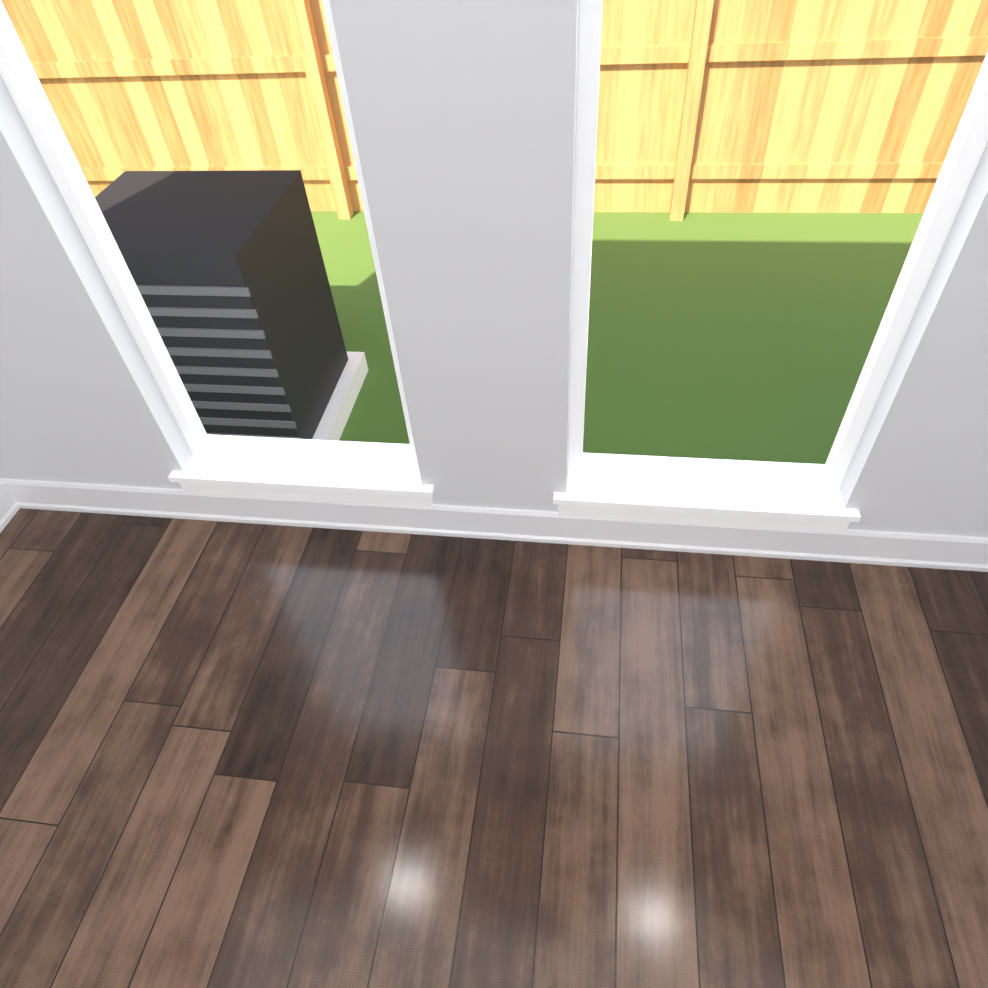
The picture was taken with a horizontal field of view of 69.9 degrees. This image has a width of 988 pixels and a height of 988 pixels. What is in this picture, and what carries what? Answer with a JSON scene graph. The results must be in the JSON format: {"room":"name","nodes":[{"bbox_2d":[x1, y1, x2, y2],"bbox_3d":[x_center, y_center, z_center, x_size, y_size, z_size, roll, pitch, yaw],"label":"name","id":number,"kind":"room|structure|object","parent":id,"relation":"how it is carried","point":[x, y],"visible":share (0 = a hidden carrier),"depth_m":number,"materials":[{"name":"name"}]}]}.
{"room":"empty living room","nodes":[
{"label":"empty living room","id":0,"kind":"room"},
{"bbox_2d":[0,0,987,536],"bbox_3d":[-0.089,-0.859,1.558,4.020,2.760,0.150,3,47,8],"label":"wall","id":1,"kind":"structure","parent":0,"point":[464,116],"depth_m":1.85,"materials":[{"name":"grey paint"}]},
{"bbox_2d":[0,0,417,465],"bbox_3d":[-0.705,-0.753,1.852,0.859,1.787,0.060,3,47,8],"label":"window","id":2,"kind":"structure","parent":1,"relation":"attached to","point":[27,93],"depth_m":2.02,"materials":[{"name":"white wood"}]},
{"bbox_2d":[168,454,433,507],"bbox_3d":[-0.661,-0.040,2.477,0.941,0.100,0.119,3,47,8],"label":"window sill","id":3,"kind":"structure","parent":1,"relation":"attached to","point":[364,483],"depth_m":2.44,"materials":[{"name":"white wood"}]},
{"bbox_2d":[195,454,409,465],"bbox_3d":[-0.650,-0.030,2.560,0.861,0.236,0.150,3,47,8],"label":"sill","id":4,"kind":"structure","parent":1,"relation":"attached to","point":[295,459],"depth_m":2.48,"materials":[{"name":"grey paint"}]},
{"bbox_2d":[0,478,987,571],"bbox_3d":[-0.009,0.103,2.448,3.750,0.140,0.024,3,47,8],"label":"baseboard","id":5,"kind":"structure","parent":1,"relation":"attached to","point":[950,552],"depth_m":2.43,"materials":[{"name":"white"}]},
{"bbox_2d":[574,474,826,487],"bbox_3d":[0.678,0.046,2.381,0.860,0.236,0.150,3,47,8],"label":"sill","id":6,"kind":"structure","parent":1,"relation":"attached to","point":[693,480],"depth_m":2.31,"materials":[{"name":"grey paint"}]},
{"bbox_2d":[553,474,860,532],"bbox_3d":[0.667,0.036,2.297,0.940,0.100,0.119,3,47,8],"label":"window sill","id":7,"kind":"structure","parent":1,"relation":"attached to","point":[817,509],"depth_m":2.26,"materials":[{"name":"white wood"}]},
{"bbox_2d":[568,0,987,487],"bbox_3d":[0.623,-0.677,1.672,0.858,1.787,0.060,3,47,8],"label":"window","id":8,"kind":"structure","parent":1,"relation":"attached to","point":[964,154],"depth_m":1.81,"materials":[{"name":"white wood"}]},
{"bbox_2d":[0,508,987,987],"bbox_3d":[-1.034,5.756,-2.624,4.020,0.120,15.650,3,47,8],"label":"floor","id":9,"kind":"structure","parent":0,"point":[234,754],"depth_m":1.94,"materials":[{"name":"brown wood"}]},
{"bbox_3d":[-3.136,3.642,-4.598,0.150,5.891,15.500,3,47,8],"label":"wall","id":10,"kind":"structure","parent":0,"visible":0},
{"bbox_2d":[0,483,19,532],"bbox_3d":[-2.299,2.440,0.429,0.024,0.140,6.750,3,47,8],"label":"baseboard","id":11,"kind":"structure","parent":10,"relation":"attached to","point":[9,507],"depth_m":2.68,"materials":[{"name":"white wood"}]},
{"label":"outside","id":12,"kind":"structure","parent":0,"visible":0},
{"bbox_2d":[311,211,923,463],"bbox_3d":[1.312,-3.700,6.674,18.000,0.100,11.250,3,47,8],"label":"ground","id":13,"kind":"structure","parent":12,"point":[748,336],"depth_m":4.04,"materials":[{"name":"green plant"}]},
{"bbox_2d":[289,0,353,218],"bbox_3d":[-1.156,-2.704,4.584,0.090,1.860,0.090,3,47,8],"label":"fence post","id":14,"kind":"object","parent":13,"relation":"on","point":[308,41],"visible":1,"depth_m":4.67,"materials":[{"name":"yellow wood"}]},
{"bbox_2d":[312,351,367,440],"bbox_3d":[-1.240,-0.435,3.649,0.970,0.120,0.890,3,47,8],"label":"pad","id":15,"kind":"object","parent":13,"relation":"on","point":[335,417],"visible":0.21,"depth_m":3.62,"materials":[{"name":"white"}]},
{"bbox_2d":[95,170,347,438],"bbox_3d":[-1.274,-0.819,3.242,0.830,1.000,0.750,3,47,8],"label":"air conditioner unit","id":16,"kind":"object","parent":15,"relation":"on","point":[254,232],"visible":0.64,"depth_m":2.95,"materials":[{"name":"grey metal"}]},
{"bbox_2d":[136,285,250,296],"bbox_3d":[-1.345,-0.788,2.726,0.850,0.035,0.010,3,47,8],"label":"louver","id":17,"kind":"object","parent":16,"relation":"attached to","point":[191,290],"visible":0.5,"depth_m":2.69,"materials":[{"name":"grey metal"}]},
{"bbox_2d":[147,307,258,317],"bbox_3d":[-1.340,-0.723,2.795,0.850,0.035,0.010,3,47,8],"label":"louver","id":18,"kind":"object","parent":16,"relation":"attached to","point":[203,312],"visible":0.57,"depth_m":2.76,"materials":[{"name":"grey metal"}]},
{"bbox_2d":[156,327,265,338],"bbox_3d":[-1.334,-0.658,2.864,0.850,0.035,0.010,3,47,8],"label":"louver","id":19,"kind":"object","parent":16,"relation":"attached to","point":[215,333],"visible":0.57,"depth_m":2.83,"materials":[{"name":"grey metal"}]},
{"bbox_2d":[166,347,272,358],"bbox_3d":[-1.328,-0.593,2.933,0.850,0.035,0.010,3,47,8],"label":"louver","id":20,"kind":"object","parent":16,"relation":"attached to","point":[215,352],"visible":0.5,"depth_m":2.90,"materials":[{"name":"grey"}]},
{"bbox_2d":[175,366,278,376],"bbox_3d":[-1.323,-0.527,3.002,0.850,0.035,0.010,3,47,8],"label":"louver","id":21,"kind":"object","parent":16,"relation":"attached to","point":[228,371],"visible":0.5,"depth_m":2.97,"materials":[{"name":"grey"}]},
{"bbox_2d":[183,384,284,394],"bbox_3d":[-1.317,-0.462,3.071,0.850,0.035,0.010,3,47,8],"label":"louver","id":22,"kind":"object","parent":16,"relation":"attached to","point":[235,389],"visible":0.5,"depth_m":3.04,"materials":[{"name":"grey"}]},
{"bbox_2d":[191,401,290,411],"bbox_3d":[-1.312,-0.397,3.140,0.850,0.035,0.010,3,47,8],"label":"louver","id":23,"kind":"object","parent":16,"relation":"attached to","point":[242,406],"visible":0.43,"depth_m":3.11,"materials":[{"name":"grey"}]},
{"bbox_2d":[199,417,296,428],"bbox_3d":[-1.306,-0.332,3.209,0.850,0.035,0.010,3,47,8],"label":"louver","id":24,"kind":"object","parent":16,"relation":"attached to","point":[247,422],"visible":0.64,"depth_m":3.18,"materials":[{"name":"grey"}]},
{"bbox_2d":[207,433,300,438],"bbox_3d":[-1.300,-0.267,3.278,0.850,0.035,0.010,3,47,8],"label":"louver","id":25,"kind":"object","parent":16,"relation":"attached to","point":[254,435],"visible":0.14,"depth_m":3.24,"materials":[{"name":"grey"}]},
{"bbox_2d":[1,0,987,212],"bbox_3d":[0.940,-2.654,4.367,14.000,1.860,0.020,3,47,8],"label":"fence","id":26,"kind":"object","parent":13,"relation":"on","point":[904,109],"visible":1,"depth_m":4.58,"materials":[{"name":"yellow wood"}]},
{"bbox_2d":[31,35,987,77],"bbox_3d":[0.932,-2.676,4.299,14.000,0.090,0.040,3,47,8],"label":"fence rail","id":27,"kind":"object","parent":26,"relation":"attached to","point":[836,49],"visible":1,"depth_m":4.27,"materials":[{"name":"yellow wood"}]},
{"bbox_2d":[80,161,943,180],"bbox_3d":[0.973,-2.197,4.807,14.000,0.090,0.040,3,47,8],"label":"fence rail","id":28,"kind":"object","parent":26,"relation":"attached to","point":[806,170],"visible":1,"depth_m":4.72,"materials":[{"name":"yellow wood"}]},
{"bbox_2d":[669,0,713,220],"bbox_3d":[1.219,-2.568,4.263,0.090,1.860,0.090,3,47,8],"label":"fence post","id":29,"kind":"object","parent":13,"relation":"on","point":[699,44],"visible":1,"depth_m":4.37,"materials":[{"name":"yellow wood"}]}
]}

